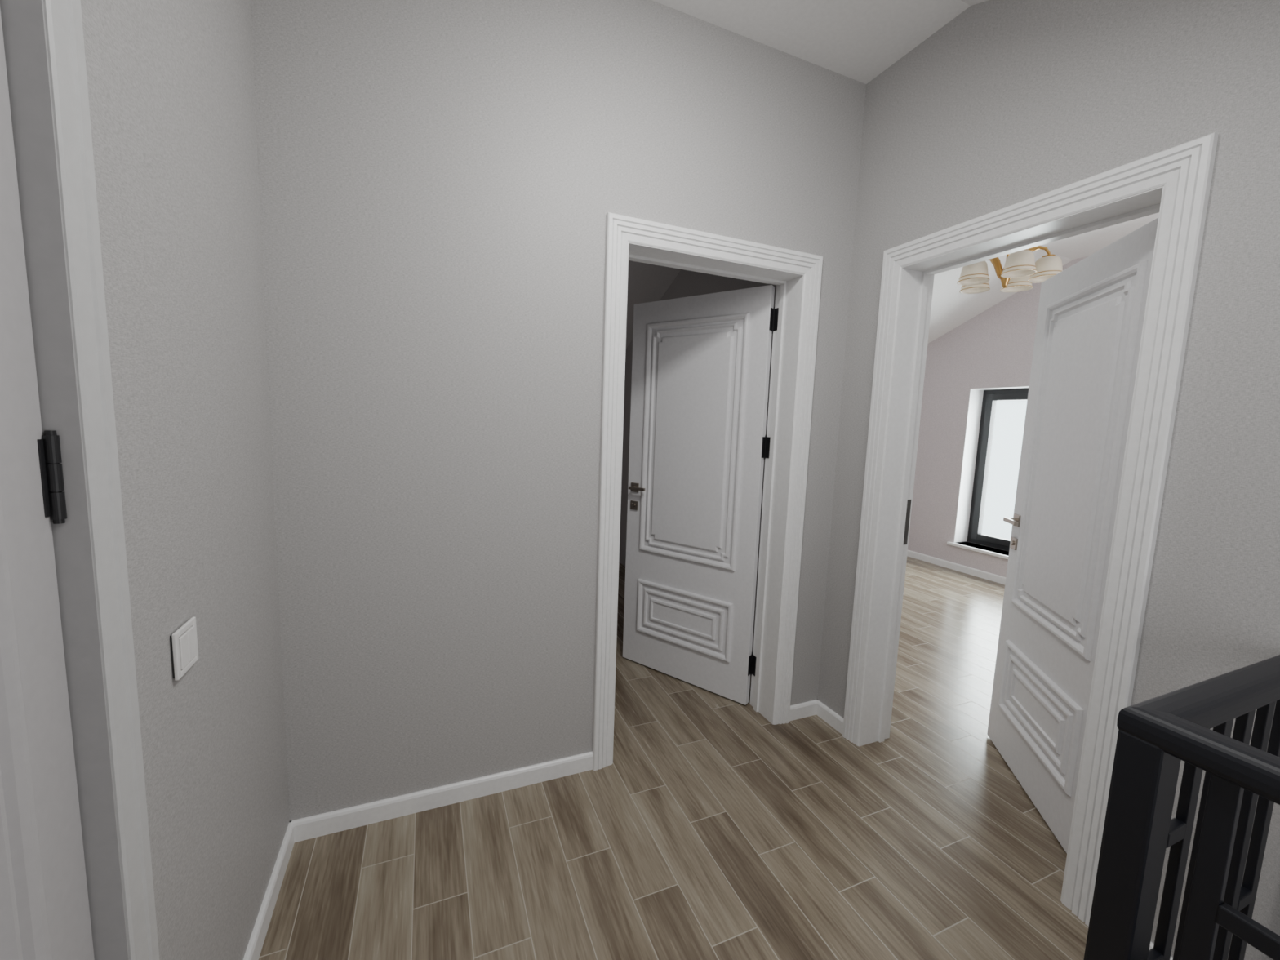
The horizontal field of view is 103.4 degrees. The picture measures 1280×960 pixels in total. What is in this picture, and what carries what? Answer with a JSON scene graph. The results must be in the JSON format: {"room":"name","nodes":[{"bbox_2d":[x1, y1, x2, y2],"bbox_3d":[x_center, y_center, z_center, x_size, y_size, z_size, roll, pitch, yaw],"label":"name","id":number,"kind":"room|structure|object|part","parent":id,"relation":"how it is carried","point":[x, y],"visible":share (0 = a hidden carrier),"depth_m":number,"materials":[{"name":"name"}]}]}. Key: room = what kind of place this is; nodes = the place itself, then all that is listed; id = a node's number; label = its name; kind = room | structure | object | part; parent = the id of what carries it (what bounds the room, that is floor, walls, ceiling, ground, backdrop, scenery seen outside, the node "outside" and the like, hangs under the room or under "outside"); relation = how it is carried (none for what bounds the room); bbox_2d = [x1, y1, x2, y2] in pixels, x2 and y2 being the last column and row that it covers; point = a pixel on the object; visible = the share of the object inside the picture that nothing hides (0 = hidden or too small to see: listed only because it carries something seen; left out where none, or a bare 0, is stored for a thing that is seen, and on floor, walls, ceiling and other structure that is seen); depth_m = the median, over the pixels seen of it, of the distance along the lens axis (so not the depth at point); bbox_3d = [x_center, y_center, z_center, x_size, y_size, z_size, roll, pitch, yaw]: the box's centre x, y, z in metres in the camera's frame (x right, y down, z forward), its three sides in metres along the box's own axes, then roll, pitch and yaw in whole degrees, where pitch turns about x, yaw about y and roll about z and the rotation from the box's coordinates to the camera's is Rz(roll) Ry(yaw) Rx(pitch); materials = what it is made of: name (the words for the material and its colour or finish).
{"room":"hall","nodes":[
{"label":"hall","id":0,"kind":"room"},
{"bbox_2d":[80,0,289,959],"bbox_3d":[-1.169,-0.276,1.467,0.150,2.950,5.800,-1,7,-23],"label":"wall","id":1,"kind":"structure","parent":0,"point":[171,84],"depth_m":1.01,"materials":[{"name":"grey paint"}]},
{"bbox_2d":[0,0,159,959],"bbox_3d":[-0.665,0.277,0.305,0.194,2.150,0.935,-1,7,-23],"label":"door","id":2,"kind":"structure","parent":1,"relation":"in","point":[77,882],"depth_m":0.65,"materials":[{"name":"wood"}]},
{"bbox_3d":[-0.611,0.030,0.298,0.017,1.276,0.588,-1,7,-23],"label":"panel","id":3,"kind":"part","parent":2,"relation":"part of","materials":[{"name":"grey paint"}]},
{"bbox_2d":[169,617,198,680],"bbox_3d":[-0.855,0.315,0.949,0.012,0.088,0.088,-1,7,-23],"label":"light switch","id":4,"kind":"object","parent":1,"relation":"attached to","point":[184,642],"visible":1,"depth_m":0.94,"materials":[{"name":"plastic"}]},
{"bbox_2d":[243,821,294,959],"bbox_3d":[-0.978,1.204,1.271,0.014,0.070,0.855,-1,7,-23],"label":"baseboard","id":5,"kind":"structure","parent":1,"relation":"attached to","point":[253,951],"depth_m":1.41,"materials":[{"name":"white wood"}]},
{"bbox_2d":[250,0,866,821],"bbox_3d":[-0.117,-0.300,2.003,2.206,2.950,0.170,-1,7,-23],"label":"wall","id":6,"kind":"structure","parent":0,"point":[439,180],"depth_m":1.72,"materials":[{"name":"grey paint"}]},
{"bbox_2d":[291,751,593,842],"bbox_3d":[-0.670,1.148,1.854,1.036,0.070,0.014,-1,7,-23],"label":"baseboard","id":7,"kind":"structure","parent":6,"relation":"attached to","point":[331,822],"depth_m":1.82,"materials":[{"name":"white wood"}]},
{"bbox_2d":[592,212,822,770],"bbox_3d":[0.129,0.052,2.525,0.984,2.150,0.900,-1,7,-23],"label":"door","id":8,"kind":"structure","parent":6,"relation":"in","point":[700,445],"depth_m":2.46,"materials":[{"name":"wood"}]},
{"bbox_3d":[-0.034,0.144,2.883,0.050,0.050,0.016,7,8,37],"label":"key plate","id":9,"kind":"part","parent":8,"relation":"part of","materials":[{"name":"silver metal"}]},
{"bbox_3d":[-0.013,0.047,2.834,0.126,0.052,0.054,7,8,37],"label":"handle","id":10,"kind":"part","parent":8,"relation":"part of","materials":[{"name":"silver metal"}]},
{"bbox_3d":[0.223,0.751,2.742,0.599,0.310,0.017,7,8,37],"label":"panel","id":11,"kind":"part","parent":8,"relation":"part of","materials":[{"name":"white paint"}]},
{"bbox_3d":[0.256,-0.196,2.634,0.599,1.257,0.017,7,8,37],"label":"panel","id":12,"kind":"part","parent":8,"relation":"part of","materials":[{"name":"white paint"}]},
{"bbox_3d":[0.555,0.931,2.542,0.004,0.100,0.038,7,8,37],"label":"hinge plate","id":13,"kind":"part","parent":8,"relation":"part of","materials":[{"name":"black metal"}]},
{"bbox_3d":[0.593,-0.156,2.418,0.004,0.100,0.038,7,8,37],"label":"hinge plate","id":14,"kind":"part","parent":8,"relation":"part of","materials":[{"name":"black metal"}]},
{"bbox_3d":[0.614,-0.747,2.350,0.004,0.100,0.038,7,8,37],"label":"hinge plate","id":15,"kind":"part","parent":8,"relation":"part of","materials":[{"name":"black metal"}]},
{"bbox_2d":[789,699,817,721],"bbox_3d":[0.799,1.129,2.474,0.186,0.070,0.014,-1,7,-23],"label":"baseboard","id":16,"kind":"structure","parent":6,"relation":"attached to","point":[802,710],"depth_m":2.47,"materials":[{"name":"white wood"}]},
{"bbox_2d":[258,555,1088,959],"bbox_3d":[1.367,1.279,2.742,6.076,0.250,6.200,-1,7,-23],"label":"floor","id":17,"kind":"structure","parent":0,"point":[714,829],"depth_m":1.69,"materials":[{"name":"brown wood"}]},
{"bbox_2d":[1083,654,1279,959],"bbox_3d":[1.414,0.945,0.379,0.674,0.953,1.491,-1,7,-23],"label":"stair railing","id":18,"kind":"object","parent":17,"relation":"on","point":[1154,735],"visible":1,"depth_m":0.87,"materials":[{"name":"black metal"}]},
{"bbox_3d":[0.855,0.885,0.916,0.060,0.910,0.060,-1,7,-23],"label":"newel post","id":19,"kind":"part","parent":18,"relation":"part of","materials":[{"name":"black wood"}]},
{"bbox_3d":[1.430,0.499,0.328,0.674,0.056,1.491,-1,7,-23],"label":"handrail","id":20,"kind":"part","parent":18,"relation":"part of","materials":[{"name":"black wood"}]},
{"bbox_2d":[625,0,1159,349],"bbox_3d":[1.547,-1.228,2.495,6.276,1.243,6.400,-1,7,-23],"label":"ceiling","id":21,"kind":"structure","parent":0,"point":[858,40],"depth_m":1.96,"materials":[{"name":"paint"}]},
{"bbox_2d":[957,245,1062,293],"bbox_3d":[2.393,-1.524,3.291,0.577,0.535,0.566,-1,7,-23],"label":"chandelier","id":22,"kind":"object","parent":21,"relation":"hanging from","point":[1020,269],"visible":0.88,"depth_m":3.22,"materials":[{"name":"gold metal"}]},
{"bbox_3d":[2.179,-1.358,3.291,0.176,0.128,0.176,-1,7,-23],"label":"lamp shade","id":23,"kind":"part","parent":22,"relation":"part of","materials":[{"name":"white"}]},
{"bbox_3d":[2.177,-1.309,3.297,0.178,0.028,0.178,-1,7,-23],"label":"gold trim","id":24,"kind":"part","parent":22,"relation":"part of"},
{"bbox_3d":[2.319,-1.327,3.498,0.178,0.028,0.178,-1,7,-23],"label":"gold trim","id":25,"kind":"part","parent":22,"relation":"part of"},
{"bbox_3d":[2.321,-1.376,3.492,0.176,0.128,0.176,-1,7,-23],"label":"lamp shade","id":26,"kind":"part","parent":22,"relation":"part of","materials":[{"name":"white"}]},
{"bbox_3d":[2.352,-1.414,3.392,0.038,0.193,0.216,-1,7,-23],"label":"arm","id":27,"kind":"part","parent":22,"relation":"part of","materials":[{"name":"gold metal"}]},
{"bbox_3d":[2.280,-1.404,3.287,0.217,0.193,0.035,2,7,-1],"label":"arm","id":28,"kind":"part","parent":22,"relation":"part of","materials":[{"name":"gold metal"}]},
{"bbox_3d":[2.555,-1.310,3.426,0.178,0.028,0.178,-1,7,-23],"label":"gold trim","id":29,"kind":"part","parent":22,"relation":"part of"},
{"bbox_3d":[2.557,-1.360,3.420,0.176,0.128,0.176,-1,7,-23],"label":"lamp shade","id":30,"kind":"part","parent":22,"relation":"part of","materials":[{"name":"white"}]},
{"bbox_3d":[2.327,-1.331,3.095,0.176,0.128,0.176,-1,7,-23],"label":"lamp shade","id":31,"kind":"part","parent":22,"relation":"part of","materials":[{"name":"white"}]},
{"bbox_3d":[2.325,-1.281,3.101,0.178,0.028,0.178,-1,7,-23],"label":"gold trim","id":32,"kind":"part","parent":22,"relation":"part of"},
{"bbox_3d":[2.481,-1.390,3.226,0.216,0.193,0.036,7,8,35],"label":"arm","id":33,"kind":"part","parent":22,"relation":"part of","materials":[{"name":"gold metal"}]},
{"bbox_3d":[2.559,-1.282,3.181,0.178,0.028,0.178,-1,7,-23],"label":"gold trim","id":34,"kind":"part","parent":22,"relation":"part of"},
{"bbox_3d":[2.560,-1.332,3.175,0.176,0.128,0.176,-1,7,-23],"label":"lamp shade","id":35,"kind":"part","parent":22,"relation":"part of","materials":[{"name":"white"}]},
{"bbox_2d":[618,0,1279,959],"bbox_3d":[0.962,1.086,2.545,0.170,5.750,5.800,-1,7,-23],"label":"wall","id":36,"kind":"structure","parent":0,"point":[1007,103],"depth_m":1.33,"materials":[{"name":"grey paint"}]},
{"bbox_2d":[816,699,844,734],"bbox_3d":[0.913,1.138,2.427,0.014,0.070,0.191,-1,7,-23],"label":"baseboard","id":37,"kind":"structure","parent":36,"relation":"attached to","point":[824,713],"depth_m":2.42,"materials":[{"name":"white wood"}]},
{"bbox_2d":[842,132,1218,926],"bbox_3d":[1.481,0.169,1.913,0.704,2.150,0.961,-1,7,-23],"label":"door","id":38,"kind":"structure","parent":36,"relation":"in","point":[1111,334],"depth_m":1.74,"materials":[{"name":"wood"}]},
{"bbox_3d":[1.170,0.185,2.212,0.022,0.200,0.002,-1,7,-23],"label":"strike plate","id":39,"kind":"part","parent":38,"relation":"part of","materials":[{"name":"metal"}]},
{"bbox_3d":[1.617,0.179,2.179,0.054,0.052,0.126,4,7,15],"label":"handle","id":40,"kind":"part","parent":38,"relation":"part of","materials":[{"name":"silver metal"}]},
{"bbox_3d":[1.642,0.279,2.221,0.016,0.050,0.050,4,7,15],"label":"key plate","id":41,"kind":"part","parent":38,"relation":"part of","materials":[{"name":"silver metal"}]},
{"bbox_3d":[1.533,0.885,1.964,0.017,0.310,0.576,4,7,15],"label":"panel","id":42,"kind":"part","parent":38,"relation":"part of","materials":[{"name":"white paint"}]},
{"bbox_3d":[1.566,-0.061,1.856,0.017,1.257,0.576,4,7,15],"label":"panel","id":43,"kind":"part","parent":38,"relation":"part of","materials":[{"name":"white paint"}]},
{"bbox_2d":[1149,941,1173,959],"bbox_3d":[1.380,1.280,1.325,0.014,0.070,0.298,-1,7,-23],"label":"baseboard","id":44,"kind":"structure","parent":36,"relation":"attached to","point":[1151,946],"depth_m":1.35,"materials":[{"name":"white wood"}]},
{"bbox_2d":[907,255,1089,577],"bbox_3d":[4.083,-0.344,3.683,0.300,2.950,5.800,-1,7,-23],"label":"wall","id":45,"kind":"structure","parent":0,"point":[994,348],"depth_m":5.22,"materials":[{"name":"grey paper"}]},
{"bbox_2d":[906,550,1005,584],"bbox_3d":[3.656,1.017,4.334,0.014,0.070,4.600,-1,7,-23],"label":"baseboard","id":46,"kind":"structure","parent":45,"relation":"attached to","point":[987,575],"depth_m":5.20,"materials":[{"name":"white wood"}]},
{"bbox_2d":[946,386,1029,559],"bbox_3d":[3.615,-0.056,4.719,0.305,1.609,1.190,-1,7,-23],"label":"window","id":47,"kind":"structure","parent":45,"relation":"attached to","point":[968,535],"depth_m":5.17,"materials":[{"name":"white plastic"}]},
{"bbox_3d":[3.555,0.729,4.795,0.235,0.028,1.190,-1,7,-23],"label":"sill","id":48,"kind":"part","parent":47,"relation":"part of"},
{"bbox_3d":[3.723,-0.070,4.763,0.070,1.585,1.090,-1,7,-23],"label":"frame","id":49,"kind":"part","parent":47,"relation":"part of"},
{"bbox_3d":[3.713,-0.070,4.759,0.072,1.495,1.000,-1,7,-23],"label":"sash","id":50,"kind":"part","parent":47,"relation":"part of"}
]}

